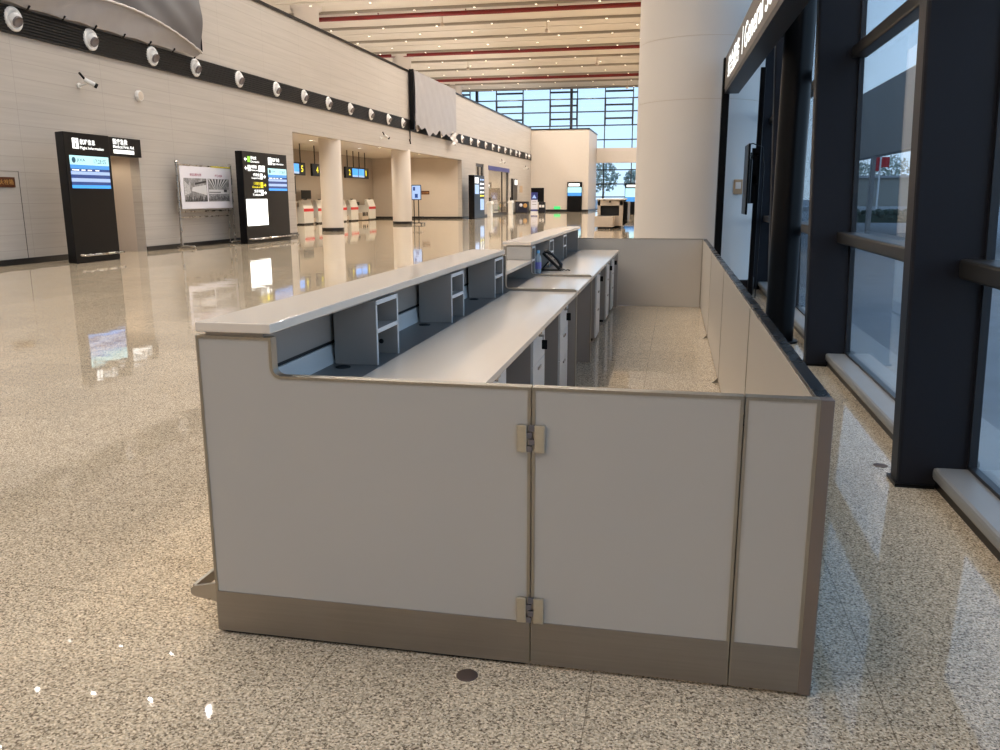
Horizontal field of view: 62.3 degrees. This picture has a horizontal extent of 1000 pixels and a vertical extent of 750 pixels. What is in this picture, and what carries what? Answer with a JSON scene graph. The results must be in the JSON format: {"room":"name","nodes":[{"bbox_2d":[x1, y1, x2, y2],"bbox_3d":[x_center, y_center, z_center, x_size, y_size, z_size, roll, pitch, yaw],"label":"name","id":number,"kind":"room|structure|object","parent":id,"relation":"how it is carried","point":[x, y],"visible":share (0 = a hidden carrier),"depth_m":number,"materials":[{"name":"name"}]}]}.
{"room":"public hall","nodes":[
{"label":"public hall","id":0,"kind":"room"},
{"bbox_2d":[110,156,137,250],"bbox_3d":[-11.382,-4.968,23.425,1.090,3.000,2.000,2,12,12],"label":"wall","id":1,"kind":"structure","parent":0,"point":[120,166],"depth_m":24.18,"materials":[{"name":"paint"}]},
{"bbox_2d":[0,0,530,259],"bbox_3d":[-6.900,-11.433,40.458,0.300,8.450,97.300,2,12,12],"label":"wall","id":2,"kind":"structure","parent":0,"point":[183,119],"depth_m":26.81,"materials":[{"name":"beige metal"}]},
{"bbox_2d":[4,6,22,31],"bbox_3d":[-11.148,-8.195,19.052,0.271,0.550,0.550,2,12,12],"label":"air nozzle","id":3,"kind":"object","parent":2,"relation":"attached to","point":[13,18],"visible":1,"depth_m":18.96,"materials":[{"name":"white plastic"}]},
{"bbox_2d":[15,171,28,257],"bbox_3d":[-11.445,-3.693,19.167,0.003,2.020,1.100,2,12,12],"label":"door frame","id":4,"kind":"structure","parent":2,"relation":"in","point":[15,171],"depth_m":19.67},
{"bbox_2d":[0,177,15,186],"bbox_3d":[-11.427,-4.440,19.049,0.025,0.230,0.690,2,12,12],"label":"plate","id":5,"kind":"object","parent":4,"relation":"attached to","point":[4,181],"visible":1,"depth_m":19.15,"materials":[{"name":"gold metal"}]},
{"bbox_2d":[77,72,97,87],"bbox_3d":[-10.631,-7.569,21.308,0.467,0.373,0.342,-11,16,-41],"label":"security camera","id":6,"kind":"object","parent":2,"relation":"attached to","point":[87,81],"visible":1,"depth_m":21.26,"materials":[{"name":"black paint"}]},
{"bbox_2d":[83,28,98,50],"bbox_3d":[-10.610,-8.736,21.558,0.271,0.550,0.550,2,12,12],"label":"air nozzle","id":7,"kind":"object","parent":2,"relation":"attached to","point":[91,40],"visible":1,"depth_m":21.47,"materials":[{"name":"white plastic"}]},
{"bbox_2d":[5,0,202,58],"bbox_3d":[-10.839,-9.815,19.057,0.486,2.688,14.109,2,12,12],"label":"banner","id":8,"kind":"object","parent":2,"relation":"hanging from","point":[175,25],"visible":1,"depth_m":23.16,"materials":[{"name":"grey fabric"}]},
{"bbox_2d":[108,136,141,157],"bbox_3d":[-10.483,-6.302,22.913,0.166,0.500,1.540,2,12,12],"label":"sign","id":9,"kind":"object","parent":2,"relation":"attached to","point":[119,147],"visible":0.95,"depth_m":22.94,"materials":[{"name":"black paint"}]},
{"bbox_2d":[146,46,159,65],"bbox_3d":[-10.066,-9.283,24.093,0.271,0.550,0.550,2,12,12],"label":"air nozzle","id":10,"kind":"object","parent":2,"relation":"attached to","point":[152,56],"visible":1,"depth_m":24.00,"materials":[{"name":"white plastic"}]},
{"bbox_2d":[190,58,201,76],"bbox_3d":[-9.604,-9.748,26.246,0.271,0.550,0.550,2,12,12],"label":"air nozzle","id":11,"kind":"object","parent":2,"relation":"attached to","point":[196,69],"visible":1,"depth_m":26.15,"materials":[{"name":"white plastic"}]},
{"bbox_2d":[235,71,244,87],"bbox_3d":[-9.044,-10.312,28.858,0.271,0.550,0.550,2,12,12],"label":"air nozzle","id":12,"kind":"object","parent":2,"relation":"attached to","point":[239,79],"visible":1,"depth_m":28.76,"materials":[{"name":"white plastic"}]},
{"bbox_2d":[0,3,530,159],"bbox_3d":[-6.729,-12.720,40.092,0.075,0.620,97.200,2,12,12],"label":"trim","id":13,"kind":"structure","parent":2,"relation":"attached to","point":[36,26],"depth_m":25.37,"materials":[{"name":"metal"}]},
{"bbox_2d":[0,210,530,266],"bbox_3d":[-6.729,-7.365,41.300,0.030,0.140,97.300,2,12,12],"label":"baseboard","id":14,"kind":"structure","parent":2,"relation":"attached to","point":[11,262],"depth_m":21.09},
{"bbox_2d":[273,82,281,96],"bbox_3d":[-8.469,-10.890,31.536,0.271,0.550,0.550,2,12,12],"label":"air nozzle","id":15,"kind":"object","parent":2,"relation":"attached to","point":[276,88],"visible":1,"depth_m":31.44,"materials":[{"name":"white plastic"}]},
{"bbox_2d":[253,0,530,128],"bbox_3d":[-6.894,-15.617,39.554,0.370,0.110,97.300,2,12,12],"label":"coping","id":16,"kind":"object","parent":2,"relation":"on","point":[257,1],"visible":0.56,"depth_m":37.75,"materials":[{"name":"black paint"}]},
{"bbox_2d":[409,69,457,145],"bbox_3d":[-3.977,-16.390,51.430,0.440,3.690,9.260,2,12,12],"label":"sheet","id":17,"kind":"object","parent":2,"relation":"attached to","point":[433,102],"visible":1,"depth_m":50.34,"materials":[{"name":"grey fabric"}]},
{"bbox_2d":[488,165,509,214],"bbox_3d":[-0.135,-16.011,72.095,0.240,4.050,8.700,2,12,12],"label":"door frame","id":18,"kind":"structure","parent":2,"relation":"in","point":[494,168],"depth_m":73.90,"materials":[{"name":"grey metal"}]},
{"bbox_2d":[511,179,516,199],"bbox_3d":[1.355,-17.541,78.239,0.160,1.950,2.300,2,12,12],"label":"wall panel","id":19,"kind":"object","parent":2,"relation":"attached to","point":[513,181],"visible":0.9,"depth_m":77.77,"materials":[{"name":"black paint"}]},
{"bbox_2d":[293,149,373,206],"bbox_3d":[-12.901,-10.352,45.115,0.350,4.400,33.300,2,12,12],"label":"wall","id":20,"kind":"structure","parent":0,"point":[360,190],"depth_m":55.51,"materials":[{"name":"paint"}]},
{"bbox_2d":[372,158,457,216],"bbox_3d":[-6.174,-13.661,60.414,6.490,4.400,0.300,2,12,12],"label":"wall","id":21,"kind":"structure","parent":20,"relation":"attached to","point":[438,176],"depth_m":60.11,"materials":[{"name":"paint"}]},
{"bbox_2d":[376,216,461,218],"bbox_3d":[-9.437,-8.113,44.803,6.740,0.140,33.200,2,12,12],"label":"baseboard","id":22,"kind":"structure","parent":20,"relation":"attached to","point":[376,216],"depth_m":60.44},
{"bbox_2d":[292,133,441,158],"bbox_3d":[-9.617,-12.304,43.937,6.490,0.100,33.200,2,12,12],"label":"ceiling","id":23,"kind":"structure","parent":0,"point":[372,152],"depth_m":48.01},
{"bbox_2d":[294,144,305,175],"bbox_3d":[-10.828,-11.063,42.270,0.132,1.620,3.800,2,12,12],"label":"display","id":24,"kind":"object","parent":23,"relation":"hanging from","point":[299,168],"visible":0.34,"depth_m":43.52,"materials":[{"name":"black paint"}]},
{"bbox_2d":[310,146,319,175],"bbox_3d":[-9.864,-12.033,46.766,0.132,1.620,3.800,2,12,12],"label":"display","id":25,"kind":"object","parent":23,"relation":"hanging from","point":[315,169],"visible":0.31,"depth_m":45.31,"materials":[{"name":"black paint"}]},
{"bbox_2d":[344,150,368,178],"bbox_3d":[-8.894,-13.009,51.286,0.132,1.620,3.850,2,12,12],"label":"display","id":26,"kind":"object","parent":23,"relation":"hanging from","point":[349,172],"visible":1,"depth_m":51.16,"materials":[{"name":"black paint"}]},
{"bbox_2d":[261,0,640,91],"bbox_3d":[-12.618,-21.457,43.599,48.000,0.550,108.900,2,12,12],"label":"ceiling","id":27,"kind":"structure","parent":0,"point":[622,22],"depth_m":62.29,"materials":[{"name":"metal"}]},
{"bbox_2d":[319,2,640,21],"bbox_3d":[-10.082,-23.933,55.429,48.000,0.400,0.292,2,12,12],"label":"trim","id":28,"kind":"structure","parent":27,"relation":"attached to","point":[626,4],"depth_m":53.48,"materials":[{"name":"red paint"}]},
{"bbox_2d":[378,45,639,57],"bbox_3d":[-7.024,-27.010,69.684,48.000,0.400,0.292,2,12,12],"label":"trim","id":29,"kind":"structure","parent":27,"relation":"attached to","point":[618,46],"depth_m":67.86,"materials":[{"name":"red paint"}]},
{"bbox_2d":[434,73,638,81],"bbox_3d":[-3.781,-30.272,84.799,48.000,0.400,0.292,2,12,12],"label":"trim","id":30,"kind":"structure","parent":27,"relation":"attached to","point":[622,74],"depth_m":83.11,"materials":[{"name":"red paint"}]},
{"bbox_2d":[476,167,505,212],"bbox_3d":[-2.618,-15.802,70.321,3.690,4.400,16.000,2,12,12],"label":"wall","id":31,"kind":"structure","parent":0,"point":[494,176],"depth_m":77.33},
{"bbox_2d":[0,210,999,749],"bbox_3d":[-12.560,-8.585,47.357,47.660,0.001,107.000,2,12,12],"label":"floor","id":32,"kind":"structure","parent":0,"point":[106,643],"depth_m":3.36,"materials":[{"name":"stone"}]},
{"bbox_2d":[55,131,124,263],"bbox_3d":[-10.039,-4.324,20.276,0.518,3.060,1.612,2,12,12],"label":"information kiosk","id":33,"kind":"object","parent":32,"relation":"on","point":[84,161],"visible":1,"depth_m":20.07,"materials":[{"name":"black paint"}]},
{"bbox_2d":[174,160,240,248],"bbox_3d":[-9.356,-5.541,26.850,0.651,2.671,3.287,2,12,12],"label":"stand","id":34,"kind":"object","parent":32,"relation":"on","point":[201,186],"visible":0.99,"depth_m":26.58,"materials":[{"name":"metal"}]},
{"bbox_2d":[183,178,207,201],"bbox_3d":[-9.596,-5.840,26.126,0.008,0.720,1.300,2,12,12],"label":"photo","id":35,"kind":"object","parent":34,"relation":"attached to","point":[194,189],"depth_m":26.10},
{"bbox_2d":[179,166,232,208],"bbox_3d":[-9.468,-6.051,26.774,0.020,1.300,3.000,2,12,12],"label":"poster","id":36,"kind":"object","parent":34,"relation":"attached to","point":[202,187],"depth_m":26.68,"materials":[{"name":"paper"}]},
{"bbox_2d":[208,179,229,200],"bbox_3d":[-9.313,-6.125,27.446,0.008,0.720,1.300,2,12,12],"label":"photo","id":37,"kind":"object","parent":34,"relation":"attached to","point":[218,189],"depth_m":27.44},
{"bbox_2d":[235,151,299,243],"bbox_3d":[-8.194,-6.302,29.446,0.438,3.060,3.678,2,12,12],"label":"information kiosk","id":38,"kind":"object","parent":32,"relation":"on","point":[262,183],"visible":1,"depth_m":28.83,"materials":[{"name":"black paint"}]},
{"bbox_2d":[297,199,313,224],"bbox_3d":[-11.422,-9.434,47.870,0.812,1.440,1.300,2,12,12],"label":"desk","id":39,"kind":"object","parent":32,"relation":"on","point":[305,211],"visible":0.84,"depth_m":47.42,"materials":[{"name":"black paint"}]},
{"bbox_2d":[301,190,310,198],"bbox_3d":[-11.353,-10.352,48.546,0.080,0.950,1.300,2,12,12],"label":"computer monitor","id":40,"kind":"object","parent":39,"relation":"on","point":[305,194],"visible":0.85,"depth_m":48.42,"materials":[{"name":"black paint"}]},
{"bbox_2d":[313,199,321,223],"bbox_3d":[-11.021,-9.837,49.736,0.812,1.440,1.300,2,12,12],"label":"kiosk","id":41,"kind":"object","parent":32,"relation":"on","point":[316,203],"visible":0.52,"depth_m":49.14,"materials":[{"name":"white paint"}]},
{"bbox_2d":[318,137,344,230],"bbox_3d":[-7.812,-8.803,38.347,1.030,4.200,1.030,2,12,12],"label":"column","id":42,"kind":"structure","parent":32,"relation":"on","point":[330,165],"depth_m":37.98,"materials":[{"name":"paint"}]},
{"bbox_2d":[346,199,358,220],"bbox_3d":[-9.964,-10.900,54.663,0.812,1.440,1.300,2,12,12],"label":"kiosk","id":43,"kind":"object","parent":32,"relation":"on","point":[352,207],"visible":0.74,"depth_m":54.30,"materials":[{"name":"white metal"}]},
{"bbox_2d":[358,199,375,219],"bbox_3d":[-9.287,-11.581,57.820,0.812,1.440,1.300,2,12,12],"label":"kiosk","id":44,"kind":"object","parent":32,"relation":"on","point":[369,206],"visible":0.88,"depth_m":57.30,"materials":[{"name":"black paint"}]},
{"bbox_2d":[191,249,576,663],"bbox_3d":[-0.134,-0.011,4.707,1.307,1.141,3.990,2,12,12],"label":"reception desk","id":45,"kind":"object","parent":32,"relation":"on","point":[388,504],"depth_m":2.82,"materials":[{"name":"grey laminate"}]},
{"bbox_2d":[195,249,504,333],"bbox_3d":[-0.494,-0.568,4.666,0.294,0.033,3.987,2,12,12],"label":"countertop","id":46,"kind":"structure","parent":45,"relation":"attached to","point":[277,316],"depth_m":3.43,"materials":[{"name":"stone"}]},
{"bbox_2d":[333,293,398,364],"bbox_3d":[-0.626,-0.224,3.910,0.207,0.293,0.311,2,12,12],"label":"storage cubby","id":47,"kind":"object","parent":45,"relation":"on","point":[363,331],"visible":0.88,"depth_m":3.78,"materials":[{"name":"grey laminate"}]},
{"bbox_2d":[378,320,393,327],"bbox_3d":[-0.631,-0.233,3.909,0.197,0.012,0.279,2,12,12],"label":"shelf","id":48,"kind":"object","parent":47,"relation":"attached to","point":[381,323],"depth_m":3.94,"materials":[{"name":"metal"}]},
{"bbox_2d":[419,270,463,322],"bbox_3d":[-0.362,-0.497,5.174,0.207,0.293,0.311,2,12,12],"label":"storage cubby","id":49,"kind":"object","parent":45,"relation":"on","point":[441,298],"visible":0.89,"depth_m":5.04,"materials":[{"name":"grey laminate"}]},
{"bbox_2d":[468,256,502,297],"bbox_3d":[-0.107,-0.759,6.390,0.207,0.293,0.311,2,12,12],"label":"storage cubby","id":50,"kind":"object","parent":45,"relation":"on","point":[485,279],"visible":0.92,"depth_m":6.25,"materials":[{"name":"grey laminate"}]},
{"bbox_2d":[391,150,411,223],"bbox_3d":[-5.718,-10.909,48.105,1.130,4.200,1.130,2,12,12],"label":"column","id":51,"kind":"structure","parent":32,"relation":"on","point":[400,160],"depth_m":47.68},
{"bbox_2d":[411,185,424,224],"bbox_3d":[-4.703,-9.709,47.227,0.650,2.220,0.768,2,12,12],"label":"screen","id":52,"kind":"object","parent":32,"relation":"on","point":[416,189],"visible":1,"depth_m":47.04,"materials":[{"name":"black paint"}]},
{"bbox_2d":[456,669,477,681],"bbox_3d":[-0.109,0.994,2.741,0.072,0.003,0.072,2,12,12],"label":"cap","id":53,"kind":"object","parent":32,"relation":"on","point":[466,675],"visible":1,"depth_m":2.74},
{"bbox_2d":[468,175,484,218],"bbox_3d":[-1.699,-12.957,60.285,0.460,3.060,3.196,2,12,12],"label":"information kiosk","id":54,"kind":"object","parent":32,"relation":"on","point":[476,182],"visible":0.99,"depth_m":59.33,"materials":[{"name":"black paint"}]},
{"bbox_2d":[486,197,493,216],"bbox_3d":[-0.548,-13.287,65.507,0.914,1.500,1.000,2,12,12],"label":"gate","id":55,"kind":"object","parent":32,"relation":"on","point":[489,203],"visible":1,"depth_m":65.31,"materials":[{"name":"white metal"}]},
{"bbox_2d":[493,369,505,382],"bbox_3d":[-0.214,0.338,3.971,0.425,0.768,0.462,2,12,12],"label":"drawer pedestal","id":56,"kind":"object","parent":32,"relation":"on","point":[502,378],"visible":0.1,"depth_m":3.99,"materials":[{"name":"metal"}]},
{"bbox_2d":[507,197,518,214],"bbox_3d":[1.197,-15.042,73.639,0.914,1.500,1.000,2,12,12],"label":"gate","id":57,"kind":"object","parent":32,"relation":"on","point":[510,203],"visible":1,"depth_m":73.45,"materials":[{"name":"white metal"}]},
{"bbox_2d":[515,201,528,212],"bbox_3d":[2.145,-16.114,79.439,1.280,1.150,0.770,2,12,12],"label":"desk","id":58,"kind":"object","parent":32,"relation":"on","point":[522,206],"visible":0.99,"depth_m":79.12,"materials":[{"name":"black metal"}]},
{"bbox_2d":[506,329,544,385],"bbox_3d":[0.042,0.074,5.197,0.425,0.768,0.462,2,12,12],"label":"drawer pedestal","id":59,"kind":"object","parent":32,"relation":"on","point":[528,367],"visible":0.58,"depth_m":4.93,"materials":[{"name":"metal"}]},
{"bbox_2d":[530,192,537,212],"bbox_3d":[3.287,-16.486,79.255,0.720,1.950,0.200,2,12,12],"label":"banner","id":60,"kind":"object","parent":32,"relation":"on","point":[534,195],"visible":0.95,"depth_m":79.22,"materials":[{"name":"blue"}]},
{"bbox_2d":[531,188,543,201],"bbox_3d":[3.617,-16.833,79.841,1.260,2.380,0.100,2,12,12],"label":"notice board","id":61,"kind":"object","parent":32,"relation":"on","point":[540,191],"visible":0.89,"depth_m":79.63,"materials":[{"name":"black paint"}]},
{"bbox_2d":[501,255,591,385],"bbox_3d":[0.245,-0.543,7.250,0.995,1.084,1.257,2,12,12],"label":"reception desk","id":62,"kind":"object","parent":32,"relation":"on","point":[537,283],"depth_m":6.75,"materials":[{"name":"grey laminate"}]},
{"bbox_2d":[506,260,530,274],"bbox_3d":[0.035,-0.943,7.228,0.280,0.031,1.218,2,12,12],"label":"shelf","id":63,"kind":"object","parent":62,"relation":"attached to","point":[511,265],"depth_m":7.30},
{"bbox_2d":[462,87,637,209],"bbox_3d":[-0.605,-25.962,95.867,50.120,13.500,0.400,2,12,12],"label":"window","id":64,"kind":"structure","parent":32,"relation":"on","point":[571,91],"depth_m":93.21,"materials":[{"name":"clear glass"}]},
{"bbox_2d":[544,305,567,385],"bbox_3d":[0.289,-0.181,6.375,0.425,0.768,0.462,2,12,12],"label":"drawer pedestal","id":65,"kind":"object","parent":32,"relation":"on","point":[556,332],"visible":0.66,"depth_m":6.14,"materials":[{"name":"metal"}]},
{"bbox_2d":[503,226,618,361],"bbox_3d":[0.796,-1.130,9.880,1.010,1.122,4.249,2,12,12],"label":"reception desk","id":66,"kind":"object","parent":32,"relation":"on","point":[582,263],"depth_m":8.04,"materials":[{"name":"grey laminate"}]},
{"bbox_2d":[532,245,534,273],"bbox_3d":[0.222,-1.097,7.966,0.206,0.287,0.201,2,12,12],"label":"storage cubby","id":67,"kind":"object","parent":66,"relation":"on","point":[533,246],"visible":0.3,"depth_m":8.02,"materials":[{"name":"grey laminate"}]},
{"bbox_2d":[503,226,579,245],"bbox_3d":[0.583,-1.672,9.811,0.295,0.032,4.245,2,12,12],"label":"shelf","id":68,"kind":"object","parent":66,"relation":"attached to","point":[529,240],"depth_m":8.85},
{"bbox_2d":[535,239,553,266],"bbox_3d":[0.470,-1.352,9.149,0.207,0.287,0.311,2,12,12],"label":"storage cubby","id":69,"kind":"object","parent":66,"relation":"on","point":[549,244],"visible":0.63,"depth_m":9.00,"materials":[{"name":"grey laminate"}]},
{"bbox_2d":[540,250,569,270],"bbox_3d":[0.573,-1.173,8.419,0.305,0.214,0.211,2,12,12],"label":"desk phone","id":70,"kind":"object","parent":66,"relation":"on","point":[547,254],"visible":1,"depth_m":8.34,"materials":[{"name":"black plastic"}]},
{"bbox_2d":[552,234,566,258],"bbox_3d":[0.704,-1.593,10.269,0.207,0.287,0.311,2,12,12],"label":"storage cubby","id":71,"kind":"object","parent":66,"relation":"on","point":[560,242],"visible":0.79,"depth_m":10.12,"materials":[{"name":"grey laminate"}]},
{"bbox_2d":[567,182,581,211],"bbox_3d":[7.787,-18.592,86.427,1.550,3.030,0.240,2,12,12],"label":"information kiosk","id":72,"kind":"object","parent":32,"relation":"on","point":[574,189],"visible":1,"depth_m":86.31,"materials":[{"name":"black paint"}]},
{"bbox_2d":[591,272,599,340],"bbox_3d":[0.892,-0.803,9.257,0.425,0.768,0.462,2,12,12],"label":"drawer pedestal","id":73,"kind":"object","parent":32,"relation":"on","point":[595,311],"visible":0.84,"depth_m":9.05,"materials":[{"name":"metal"}]},
{"bbox_2d":[599,262,609,321],"bbox_3d":[1.176,-1.096,10.617,0.425,0.768,0.462,2,12,12],"label":"drawer pedestal","id":74,"kind":"object","parent":32,"relation":"on","point":[604,285],"visible":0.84,"depth_m":10.40,"materials":[{"name":"metal"}]},
{"bbox_2d":[608,258,613,311],"bbox_3d":[1.357,-1.282,11.479,0.425,0.768,0.462,2,12,12],"label":"drawer pedestal","id":75,"kind":"object","parent":32,"relation":"on","point":[611,272],"visible":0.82,"depth_m":11.28,"materials":[{"name":"metal"}]},
{"bbox_2d":[594,198,629,228],"bbox_3d":[5.694,-8.160,41.755,1.520,1.450,3.800,2,12,12],"label":"scanner","id":76,"kind":"object","parent":32,"relation":"on","point":[611,212],"visible":1,"depth_m":40.99,"materials":[{"name":"beige metal"}]},
{"bbox_2d":[601,206,618,215],"bbox_3d":[5.466,-8.165,41.139,0.920,0.480,0.030,2,12,12],"label":"curtain","id":77,"kind":"object","parent":76,"relation":"hanging from","point":[605,210],"depth_m":41.12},
{"bbox_2d":[625,183,634,213],"bbox_3d":[11.721,-15.455,72.650,1.550,2.680,0.240,2,12,12],"label":"information kiosk","id":78,"kind":"object","parent":32,"relation":"on","point":[629,187],"visible":0.38,"depth_m":72.52,"materials":[{"name":"black paint"}]},
{"bbox_2d":[578,238,702,306],"bbox_3d":[1.875,-1.481,11.920,1.992,0.964,0.039,2,12,11],"label":"wall","id":79,"kind":"structure","parent":32,"relation":"on","point":[651,271],"depth_m":11.83,"materials":[{"name":"grey laminate"}]},
{"bbox_2d":[634,0,765,293],"bbox_3d":[3.178,-8.004,12.434,2.000,13.500,2.000,2,12,12],"label":"column","id":80,"kind":"structure","parent":32,"relation":"on","point":[684,44],"depth_m":12.55,"materials":[{"name":"paint"}]},
{"bbox_2d":[733,179,742,193],"bbox_3d":[3.634,-2.874,12.645,0.130,0.220,0.128,2,12,12],"label":"box","id":81,"kind":"object","parent":80,"relation":"attached to","point":[738,183],"visible":0.98,"depth_m":12.59,"materials":[{"name":"beige plastic"}]},
{"bbox_2d":[714,0,809,294],"bbox_3d":[2.835,-2.187,9.128,0.562,3.520,6.730,2,12,12],"label":"door frame","id":82,"kind":"structure","parent":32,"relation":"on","point":[765,22],"depth_m":10.23,"materials":[{"name":"metal"}]},
{"bbox_2d":[741,143,763,297],"bbox_3d":[3.567,-2.161,11.714,0.263,2.178,0.670,2,12,12],"label":"television","id":83,"kind":"object","parent":82,"relation":"attached to","point":[750,159],"visible":1,"depth_m":11.49,"materials":[{"name":"black paint"}]},
{"bbox_2d":[753,48,773,288],"bbox_3d":[4.203,-8.103,12.883,0.852,13.500,0.184,2,12,12],"label":"steel fin","id":84,"kind":"structure","parent":32,"relation":"on","point":[762,270],"depth_m":13.81,"materials":[{"name":"metal"}]},
{"bbox_2d":[700,239,834,695],"bbox_3d":[1.836,-0.451,7.142,0.264,0.967,9.620,2,12,12],"label":"wall","id":85,"kind":"structure","parent":32,"relation":"on","point":[789,413],"depth_m":2.57,"materials":[{"name":"grey laminate"}]},
{"bbox_2d":[517,385,744,684],"bbox_3d":[0.397,0.515,2.643,0.690,0.955,0.056,2,12,12],"label":"gate","id":86,"kind":"object","parent":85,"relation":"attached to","point":[635,492],"visible":1,"depth_m":2.62,"materials":[{"name":"grey laminate"}]},
{"bbox_2d":[765,36,783,312],"bbox_3d":[3.509,-7.405,9.649,0.852,13.500,0.184,2,12,12],"label":"steel fin","id":87,"kind":"structure","parent":32,"relation":"on","point":[778,49],"depth_m":10.47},
{"bbox_2d":[758,116,802,306],"bbox_3d":[4.064,-7.745,11.223,0.598,13.500,3.220,2,12,12],"label":"window","id":88,"kind":"structure","parent":32,"relation":"on","point":[762,285],"depth_m":13.45,"materials":[{"name":"grey metal"}]},
{"bbox_2d":[766,0,816,343],"bbox_3d":[3.024,-6.967,7.621,0.400,13.500,0.400,2,12,12],"label":"steel column","id":89,"kind":"structure","parent":32,"relation":"on","point":[799,39],"depth_m":8.55,"materials":[{"name":"metal"}]},
{"bbox_2d":[794,80,854,353],"bbox_3d":[3.370,-7.047,7.989,0.598,13.500,3.220,2,12,12],"label":"window","id":90,"kind":"structure","parent":32,"relation":"on","point":[799,319],"depth_m":9.79,"materials":[{"name":"grey metal"}]},
{"bbox_2d":[803,0,861,365],"bbox_3d":[2.815,-6.707,6.415,0.852,13.500,0.184,2,12,12],"label":"column","id":91,"kind":"structure","parent":32,"relation":"on","point":[838,22],"depth_m":7.37,"materials":[{"name":"metal"}]},
{"bbox_2d":[825,0,979,468],"bbox_3d":[2.676,-6.349,4.756,0.598,13.500,3.220,2,12,12],"label":"window","id":92,"kind":"structure","parent":32,"relation":"on","point":[875,393],"depth_m":6.56,"materials":[{"name":"grey metal"}]},
{"bbox_2d":[887,0,999,488],"bbox_3d":[2.121,-6.009,3.182,0.852,13.500,0.184,2,12,12],"label":"column","id":93,"kind":"structure","parent":32,"relation":"on","point":[958,58],"depth_m":4.21,"materials":[{"name":"metal"}]},
{"bbox_2d":[932,70,999,561],"bbox_3d":[1.982,-5.651,1.522,0.598,13.500,3.220,2,12,12],"label":"window","id":94,"kind":"structure","parent":32,"relation":"on","point":[973,493],"depth_m":4.12,"materials":[{"name":"grey metal"}]},
{"bbox_2d":[531,129,596,209],"bbox_3d":[6.945,-22.178,90.569,6.360,8.300,8.700,2,12,12],"label":"wall","id":95,"kind":"structure","parent":0,"point":[558,157],"depth_m":86.31,"materials":[{"name":"paint"}]},
{"bbox_2d":[531,128,597,134],"bbox_3d":[6.936,-26.288,89.658,6.450,0.120,8.750,2,12,12],"label":"trim","id":96,"kind":"structure","parent":95,"relation":"on","point":[561,128],"depth_m":85.42,"materials":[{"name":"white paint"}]},
{"bbox_2d":[596,148,635,162],"bbox_3d":[17.079,-24.459,92.031,12.600,1.600,0.800,2,12,12],"label":"wall","id":97,"kind":"structure","parent":0,"point":[604,155],"depth_m":92.46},
{"bbox_3d":[-21.083,-16.949,46.858,30.490,0.200,106.000,2,12,12],"label":"roof","id":98,"kind":"structure","parent":0,"visible":0},
{"bbox_2d":[290,4,321,27],"bbox_3d":[-12.321,-21.020,53.089,2.000,5.100,2.000,2,12,12],"label":"column","id":99,"kind":"structure","parent":98,"relation":"on","point":[310,14],"depth_m":52.05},
{"bbox_2d":[391,54,413,69],"bbox_3d":[-8.364,-24.898,71.054,2.000,5.100,2.000,2,12,12],"label":"column","id":100,"kind":"structure","parent":98,"relation":"on","point":[405,62],"depth_m":70.00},
{"label":"outside","id":101,"kind":"structure","parent":0,"visible":0},
{"bbox_2d":[596,200,999,429],"bbox_3d":[105.461,-32.650,158.476,380.000,0.001,480.000,2,12,12],"label":"ground","id":102,"kind":"structure","parent":101,"point":[878,279],"depth_m":13.52,"materials":[{"name":"grey concrete"}]},
{"bbox_2d":[596,163,620,195],"bbox_3d":[14.198,-26.471,114.539,4.995,6.825,4.825,2,12,12],"label":"broadleaf tree","id":103,"kind":"object","parent":102,"relation":"on","point":[610,179],"visible":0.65,"depth_m":113.61,"materials":[{"name":"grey plant"}]},
{"bbox_2d":[623,170,635,185],"bbox_3d":[19.407,-26.963,119.698,3.436,5.594,3.389,2,12,12],"label":"broadleaf tree","id":104,"kind":"object","parent":102,"relation":"on","point":[628,174],"visible":0.28,"depth_m":118.93,"materials":[{"name":"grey plant"}]},
{"bbox_2d":[810,65,915,234],"bbox_3d":[18.333,-8.571,32.892,6.050,6.170,38.000,2,12,12],"label":"canopy","id":105,"kind":"object","parent":102,"relation":"on","point":[887,108],"visible":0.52,"depth_m":33.02,"materials":[{"name":"grey concrete"}]},
{"bbox_2d":[859,160,876,175],"bbox_3d":[52.994,-28.337,122.493,5.170,6.956,5.232,2,12,12],"label":"broadleaf tree","id":106,"kind":"object","parent":102,"relation":"on","point":[861,164],"visible":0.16,"depth_m":121.30,"materials":[{"name":"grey plant"}]},
{"bbox_2d":[857,208,906,222],"bbox_3d":[26.951,-10.186,52.835,8.386,0.962,1.747,2,12,12],"label":"hedge","id":107,"kind":"object","parent":102,"relation":"on","point":[878,215],"visible":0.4,"depth_m":52.68,"materials":[{"name":"green plant"}]},
{"bbox_2d":[875,157,889,208],"bbox_3d":[37.556,-18.894,81.940,1.500,5.621,0.171,2,12,12],"label":"flag pole","id":108,"kind":"object","parent":102,"relation":"on","point":[880,161],"visible":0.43,"depth_m":81.56,"materials":[{"name":"white metal"}]},
{"bbox_2d":[875,155,909,175],"bbox_3d":[58.226,-28.911,123.402,5.221,7.672,5.424,2,12,12],"label":"broadleaf tree","id":109,"kind":"object","parent":102,"relation":"on","point":[891,163],"visible":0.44,"depth_m":122.06,"materials":[{"name":"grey plant"}]},
{"bbox_2d":[799,285,999,478],"bbox_3d":[7.220,-3.588,24.331,0.450,0.080,69.000,2,12,12],"label":"kerb","id":110,"kind":"object","parent":102,"relation":"on","point":[875,354],"depth_m":7.85,"materials":[{"name":"concrete"}]},
{"bbox_2d":[802,207,999,211],"bbox_3d":[70.854,-17.557,87.627,78.000,0.470,4.000,2,12,12],"label":"verge","id":111,"kind":"structure","parent":102,"relation":"on","point":[803,208],"depth_m":91.54,"materials":[{"name":"plant"}]},
{"bbox_2d":[857,175,999,206],"bbox_3d":[70.315,-25.103,113.291,50.800,4.420,4.800,2,12,12],"label":"wall","id":112,"kind":"structure","parent":102,"relation":"on","point":[893,189],"depth_m":114.71,"materials":[{"name":"grey concrete"}]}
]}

